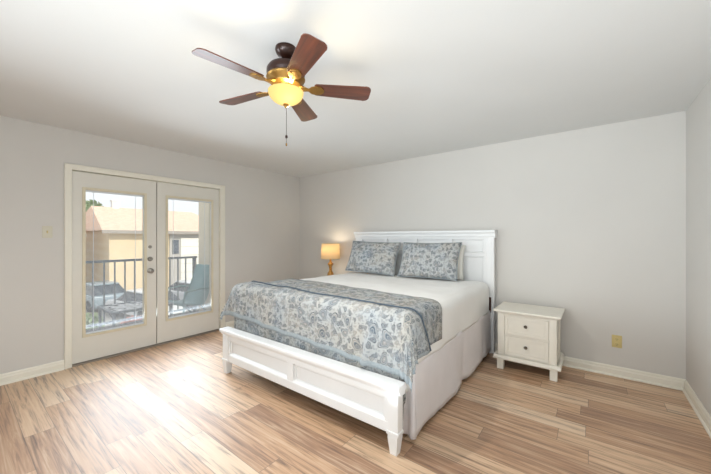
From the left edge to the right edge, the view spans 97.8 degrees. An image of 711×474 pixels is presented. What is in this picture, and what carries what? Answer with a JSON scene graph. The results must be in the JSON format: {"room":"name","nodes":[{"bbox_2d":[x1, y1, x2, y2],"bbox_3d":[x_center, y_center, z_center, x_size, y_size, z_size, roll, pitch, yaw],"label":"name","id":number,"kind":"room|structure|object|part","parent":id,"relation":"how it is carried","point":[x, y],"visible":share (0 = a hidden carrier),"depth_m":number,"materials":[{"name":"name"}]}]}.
{"room":"bedroom","nodes":[
{"label":"bedroom","id":0,"kind":"room"},
{"bbox_2d":[86,310,197,332],"bbox_3d":[-3.317,1.410,4.161,1.480,0.120,3.800,0,0,37],"label":"floor","id":1,"kind":"structure","parent":0,"point":[87,331],"depth_m":4.84,"materials":[{"name":"concrete"}]},
{"bbox_2d":[98,300,172,330],"bbox_3d":[-3.159,1.154,4.468,0.660,0.392,0.740,0,0,37],"label":"patio table","id":2,"kind":"object","parent":1,"relation":"on","point":[115,305],"visible":0.41,"depth_m":4.36,"materials":[{"name":"grey metal"}]},
{"bbox_3d":[-3.606,1.167,4.375,0.028,0.365,0.028,0,0,37],"label":"leg","id":3,"kind":"part","parent":2,"relation":"part of","materials":[{"name":"grey metal"}]},
{"bbox_3d":[-3.159,0.973,4.468,0.660,0.030,0.740,0,0,37],"label":"table frame","id":4,"kind":"part","parent":2,"relation":"part of","materials":[{"name":"grey metal"}]},
{"bbox_2d":[86,256,196,326],"bbox_3d":[-3.953,0.840,4.382,0.044,1.020,3.380,0,0,37],"label":"balcony railing","id":5,"kind":"object","parent":1,"relation":"on","point":[192,257],"visible":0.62,"depth_m":4.84,"materials":[{"name":"grey metal"}]},
{"bbox_3d":[-3.953,0.350,4.382,0.044,0.040,3.380,0,0,37],"label":"rail","id":6,"kind":"part","parent":5,"relation":"part of","materials":[{"name":"grey metal"}]},
{"bbox_3d":[-3.953,1.275,4.382,0.030,0.030,3.380,0,0,37],"label":"rail","id":7,"kind":"part","parent":5,"relation":"part of","materials":[{"name":"grey metal"}]},
{"bbox_2d":[168,264,208,314],"bbox_3d":[-2.642,0.901,4.954,0.576,0.914,0.604,0,0,30],"label":"patio chair","id":8,"kind":"object","parent":1,"relation":"on","point":[198,266],"visible":0.41,"depth_m":5.08,"materials":[{"name":"teal fabric"}]},
{"bbox_3d":[-2.865,0.746,5.092,0.026,0.604,0.590,0,0,30],"label":"frame","id":9,"kind":"part","parent":8,"relation":"part of","materials":[{"name":"teal fabric"}]},
{"bbox_3d":[-2.439,0.889,4.765,0.036,0.224,0.443,0,0,30],"label":"arm","id":10,"kind":"part","parent":8,"relation":"part of","materials":[{"name":"teal fabric"}]},
{"bbox_2d":[0,115,299,373],"bbox_3d":[-2.756,0.110,3.545,0.160,2.440,5.500,0,0,37],"label":"wall","id":11,"kind":"structure","parent":0,"point":[262,207],"depth_m":3.11,"materials":[{"name":"paint"}]},
{"bbox_2d":[42,226,51,237],"bbox_3d":[-3.025,-0.060,3.044,0.018,0.116,0.074,0,0,37],"label":"light switch","id":12,"kind":"object","parent":11,"relation":"attached to","point":[46,230],"visible":1,"depth_m":3.04,"materials":[{"name":"beige plastic"}]},
{"bbox_2d":[72,171,155,363],"bbox_3d":[-2.695,0.306,3.515,0.118,2.004,0.784,0,0,37],"label":"door","id":13,"kind":"structure","parent":11,"relation":"in","point":[95,344],"depth_m":3.47,"materials":[{"name":"paint"}]},
{"bbox_2d":[86,190,143,333],"bbox_3d":[-2.722,0.258,3.522,0.016,1.545,0.545,0,0,37],"label":"window pane","id":14,"kind":"object","parent":13,"relation":"in","point":[116,192],"depth_m":3.52,"materials":[{"name":"clear glass"}]},
{"bbox_2d":[0,321,233,385],"bbox_3d":[-2.689,1.282,3.477,0.028,0.096,5.472,0,0,37],"label":"baseboard","id":15,"kind":"structure","parent":11,"relation":"attached to","point":[27,373],"depth_m":2.96,"materials":[{"name":"paint"}]},
{"bbox_2d":[64,163,224,368],"bbox_3d":[-2.489,0.284,3.877,0.182,2.092,1.732,0,0,37],"label":"trim","id":16,"kind":"structure","parent":11,"relation":"attached to","point":[68,168],"depth_m":3.21,"materials":[{"name":"paint"}]},
{"bbox_2d":[72,329,218,366],"bbox_3d":[-2.498,1.323,3.874,0.170,0.014,1.597,0,0,37],"label":"threshold","id":17,"kind":"object","parent":11,"relation":"attached to","point":[215,330],"depth_m":3.69,"materials":[{"name":"wood"}]},
{"bbox_2d":[156,182,218,343],"bbox_3d":[-2.240,0.306,4.156,0.064,2.004,0.830,0,0,37],"label":"door","id":18,"kind":"structure","parent":11,"relation":"in","point":[173,327],"depth_m":4.11,"materials":[{"name":"paint"}]},
{"bbox_2d":[168,198,210,318],"bbox_3d":[-2.228,0.258,4.172,0.016,1.545,0.565,0,0,37],"label":"window pane","id":19,"kind":"object","parent":18,"relation":"in","point":[172,247],"depth_m":4.18,"materials":[{"name":"clear glass"}]},
{"bbox_2d":[199,202,208,311],"bbox_3d":[-2.311,0.040,5.349,1.320,2.620,0.150,0,0,37],"label":"wall","id":20,"kind":"structure","parent":0,"point":[201,207],"depth_m":5.58,"materials":[{"name":"beige paint"}]},
{"bbox_2d":[0,0,710,176],"bbox_3d":[-0.737,-1.185,2.007,5.235,0.150,5.820,0,0,37],"label":"ceiling","id":21,"kind":"structure","parent":0,"point":[442,76],"depth_m":2.05,"materials":[{"name":"paint"}]},
{"bbox_2d":[192,33,370,145],"bbox_3d":[-0.432,-0.823,1.806,0.972,0.574,0.960,0,0,37],"label":"ceiling fan","id":22,"kind":"object","parent":21,"relation":"hanging from","point":[286,74],"visible":1,"depth_m":1.75,"materials":[{"name":"brown wood"}]},
{"bbox_3d":[-0.639,-0.882,1.576,0.128,0.006,0.338,16,11,43],"label":"blade","id":23,"kind":"part","parent":22,"relation":"part of","materials":[{"name":"brown wood"}]},
{"bbox_3d":[-0.708,-0.882,1.963,0.338,0.006,0.128,0,12,26],"label":"blade","id":24,"kind":"part","parent":22,"relation":"part of","materials":[{"name":"brown wood"}]},
{"bbox_3d":[-0.408,-0.819,1.817,0.204,0.074,0.204,0,0,37],"label":"lamp shade","id":25,"kind":"part","parent":22,"relation":"part of","materials":[{"name":"yellow glass"}]},
{"bbox_3d":[-0.404,-0.653,1.814,0.003,0.217,0.004,0,0,37],"label":"pull chain","id":26,"kind":"part","parent":22,"relation":"part of","materials":[{"name":"grey metal"}]},
{"bbox_3d":[-0.361,-0.882,2.147,0.128,0.006,0.338,-12,-2,8],"label":"blade","id":27,"kind":"part","parent":22,"relation":"part of","materials":[{"name":"brown wood"}]},
{"bbox_3d":[-0.251,-0.882,1.522,0.128,0.006,0.338,14,-6,-27],"label":"blade","id":28,"kind":"part","parent":22,"relation":"part of","materials":[{"name":"brown wood"}]},
{"bbox_3d":[-0.079,-0.882,1.875,0.338,0.006,0.128,0,-12,-10],"label":"blade","id":29,"kind":"part","parent":22,"relation":"part of","materials":[{"name":"brown wood"}]},
{"bbox_2d":[0,331,710,473],"bbox_3d":[-0.737,1.390,2.007,5.235,0.120,5.820,0,0,37],"label":"floor","id":30,"kind":"structure","parent":0,"point":[173,407],"depth_m":2.19,"materials":[{"name":"brown wood"}]},
{"bbox_2d":[219,230,496,456],"bbox_3d":[0.152,0.619,3.337,2.044,1.422,2.251,0,0,37],"label":"bed","id":31,"kind":"object","parent":30,"relation":"on","point":[375,399],"visible":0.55,"depth_m":2.48,"materials":[{"name":"white paint"}]},
{"bbox_3d":[-1.268,1.140,3.068,0.087,0.380,0.071,0,0,37],"label":"footboard leg","id":32,"kind":"part","parent":31,"relation":"part of","materials":[{"name":"white paint"}]},
{"bbox_3d":[-0.511,1.067,2.493,1.895,0.275,0.049,0,0,37],"label":"footboard panel","id":33,"kind":"part","parent":31,"relation":"part of","materials":[{"name":"white paint"}]},
{"bbox_3d":[0.244,1.140,1.917,0.087,0.380,0.071,0,0,37],"label":"footboard leg","id":34,"kind":"part","parent":31,"relation":"part of","materials":[{"name":"white paint"}]},
{"bbox_3d":[0.819,0.502,4.196,1.937,1.055,0.060,0,0,37],"label":"headboard panel","id":35,"kind":"part","parent":31,"relation":"part of","materials":[{"name":"white paint"}]},
{"bbox_3d":[0.809,-0.046,4.183,2.025,0.092,0.100,0,0,37],"label":"crown moulding","id":36,"kind":"part","parent":31,"relation":"part of","materials":[{"name":"white paint"}]},
{"bbox_2d":[403,311,490,439],"bbox_3d":[0.173,1.070,3.376,2.021,0.480,1.949,0,0,37],"label":"bed skirt","id":37,"kind":"object","parent":31,"relation":"hanging from","point":[438,377],"visible":0.54,"depth_m":2.41,"materials":[{"name":"grey fabric"}]},
{"bbox_3d":[1.581,0.662,3.613,0.078,1.335,0.080,0,0,37],"label":"headboard post","id":38,"kind":"part","parent":31,"relation":"part of","materials":[{"name":"white paint"}]},
{"bbox_3d":[0.171,0.779,3.368,1.920,0.498,1.965,0,0,37],"label":"mattress","id":39,"kind":"object","parent":31,"relation":"on","visible":0},
{"bbox_2d":[300,272,488,364],"bbox_3d":[0.145,0.721,3.337,1.983,0.455,1.958,0,0,37],"label":"sheet","id":40,"kind":"object","parent":39,"relation":"on","point":[463,303],"visible":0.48,"depth_m":3.10,"materials":[{"name":"white fabric"}]},
{"bbox_2d":[219,278,441,429],"bbox_3d":[-0.268,0.830,2.831,2.186,0.774,0.859,0,0,37],"label":"quilt","id":41,"kind":"object","parent":40,"relation":"on","point":[383,333],"visible":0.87,"depth_m":2.32,"materials":[{"name":"fabric"}]},
{"bbox_2d":[345,241,400,275],"bbox_3d":[0.229,0.266,4.321,0.826,0.456,0.250,0,0,38],"label":"pillow","id":42,"kind":"object","parent":40,"relation":"on","point":[371,257],"visible":1,"depth_m":4.21,"materials":[{"name":"blue fabric"}]},
{"bbox_2d":[397,242,461,280],"bbox_3d":[0.892,0.270,3.796,0.777,0.442,0.263,0,0,34],"label":"pillow","id":43,"kind":"object","parent":40,"relation":"on","point":[425,260],"visible":1,"depth_m":3.69,"materials":[{"name":"blue fabric"}]},
{"bbox_2d":[457,245,465,279],"bbox_3d":[0.969,0.295,3.946,0.843,0.414,0.153,0,0,40],"label":"pillow","id":44,"kind":"object","parent":40,"relation":"on","point":[461,254],"visible":0.11,"depth_m":3.70,"materials":[{"name":"beige fabric"}]},
{"bbox_2d":[493,302,564,381],"bbox_3d":[1.785,1.028,3.188,0.582,0.603,0.476,0,0,37],"label":"nightstand","id":45,"kind":"object","parent":30,"relation":"on","point":[528,334],"visible":1,"depth_m":3.04,"materials":[{"name":"white paint"}]},
{"bbox_3d":[1.490,1.276,3.180,0.062,0.109,0.062,0,0,37],"label":"leg","id":46,"kind":"part","parent":45,"relation":"part of","materials":[{"name":"white paint"}]},
{"bbox_3d":[1.671,0.879,3.038,0.378,0.184,0.024,0,0,37],"label":"drawer","id":47,"kind":"part","parent":45,"relation":"part of","materials":[{"name":"white paint"}]},
{"bbox_3d":[1.671,1.083,3.038,0.378,0.191,0.024,0,0,37],"label":"drawer","id":48,"kind":"part","parent":45,"relation":"part of","materials":[{"name":"white paint"}]},
{"bbox_3d":[1.856,1.276,2.902,0.062,0.109,0.062,0,0,37],"label":"leg","id":49,"kind":"part","parent":45,"relation":"part of","materials":[{"name":"white paint"}]},
{"bbox_3d":[-0.457,1.029,4.895,0.582,0.603,0.476,0,0,37],"label":"nightstand","id":50,"kind":"object","parent":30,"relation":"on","visible":0},
{"bbox_2d":[321,243,339,275],"bbox_3d":[-0.395,0.407,4.902,0.300,0.640,0.300,0,0,37],"label":"table lamp","id":51,"kind":"object","parent":50,"relation":"on","point":[330,251],"visible":0.77,"depth_m":4.79,"materials":[{"name":"beige fabric"}]},
{"bbox_3d":[-0.395,0.207,4.902,0.300,0.240,0.300,0,0,37],"label":"lamp shade","id":52,"kind":"part","parent":51,"relation":"part of","materials":[{"name":"white fabric"}]},
{"bbox_2d":[300,111,685,378],"bbox_3d":[0.978,0.110,4.258,5.235,2.440,0.160,0,0,37],"label":"wall","id":53,"kind":"structure","parent":0,"point":[589,223],"depth_m":3.22,"materials":[{"name":"paint"}]},
{"bbox_2d":[495,343,685,390],"bbox_3d":[0.921,1.282,4.184,4.915,0.096,0.028,0,0,37],"label":"baseboard","id":54,"kind":"structure","parent":53,"relation":"attached to","point":[611,370],"depth_m":2.94,"materials":[{"name":"paint"}]},
{"bbox_2d":[612,335,621,347],"bbox_3d":[2.514,0.995,2.982,0.076,0.120,0.010,0,0,37],"label":"power outlet","id":55,"kind":"object","parent":53,"relation":"attached to","point":[616,339],"visible":1,"depth_m":2.98,"materials":[{"name":"beige plastic"}]},
{"bbox_2d":[686,78,710,415],"bbox_3d":[1.282,0.110,0.469,0.160,2.440,5.500,0,0,37],"label":"wall","id":56,"kind":"structure","parent":0,"point":[698,114],"depth_m":2.39,"materials":[{"name":"paint"}]},
{"bbox_2d":[682,381,710,438],"bbox_3d":[1.198,1.282,0.515,0.028,0.096,5.472,0,0,37],"label":"baseboard","id":57,"kind":"structure","parent":56,"relation":"attached to","point":[699,409],"depth_m":2.33,"materials":[{"name":"paint"}]},
{"label":"outside","id":58,"kind":"structure","parent":0,"visible":0},
{"bbox_2d":[89,305,198,325],"bbox_3d":[-32.202,4.180,37.103,83.800,0.200,120.000,0,0,37],"label":"ground","id":59,"kind":"structure","parent":58,"point":[197,308],"depth_m":16.32,"materials":[{"name":"concrete"}]},
{"bbox_2d":[86,200,103,210],"bbox_3d":[-24.938,0.204,29.143,3.556,7.755,3.499,0,0,37],"label":"tree","id":60,"kind":"object","parent":59,"relation":"on","point":[91,202],"visible":0.03,"depth_m":28.82,"materials":[{"name":"green plant"}]},
{"bbox_2d":[86,280,123,312],"bbox_3d":[-15.342,3.355,18.476,4.476,1.450,1.760,0,0,33],"label":"car","id":61,"kind":"object","parent":59,"relation":"on","point":[108,287],"visible":0.21,"depth_m":17.38,"materials":[{"name":"grey paint"}]},
{"bbox_2d":[86,200,198,289],"bbox_3d":[-17.126,0.545,27.000,9.030,7.070,10.000,0,0,37],"label":"house","id":62,"kind":"structure","parent":59,"relation":"on","point":[134,241],"depth_m":23.00,"materials":[{"name":"beige stucco"},{"name":"clay shingle"},{"name":"glass"}]},
{"bbox_2d":[105,288,185,316],"bbox_3d":[-10.911,3.355,16.043,4.476,1.450,1.760,0,0,29],"label":"car","id":63,"kind":"object","parent":59,"relation":"on","point":[139,290],"visible":0.12,"depth_m":15.43,"materials":[{"name":"white paint"}]},
{"bbox_2d":[168,279,191,307],"bbox_3d":[-10.396,3.355,19.359,4.476,1.450,1.760,0,0,32],"label":"car","id":64,"kind":"object","parent":59,"relation":"on","point":[181,289],"visible":0.05,"depth_m":18.50,"materials":[{"name":"white paint"}]},
{"bbox_3d":[-0.655,4.060,19.355,10.500,0.040,50.000,0,0,37],"label":"lawn","id":65,"kind":"structure","parent":59,"relation":"on","visible":0},
{"bbox_2d":[86,313,104,329],"bbox_3d":[-10.388,3.487,12.115,1.041,1.231,0.973,0,0,37],"label":"shrub","id":66,"kind":"object","parent":65,"relation":"on","point":[87,316],"visible":0.1,"depth_m":12.03,"materials":[{"name":"green plant"}]},
{"bbox_2d":[120,315,141,323],"bbox_3d":[-8.898,3.585,12.420,1.129,1.001,1.083,0,0,37],"label":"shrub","id":67,"kind":"object","parent":65,"relation":"on","point":[133,315],"visible":0.06,"depth_m":12.30,"materials":[{"name":"green plant"}]}
]}

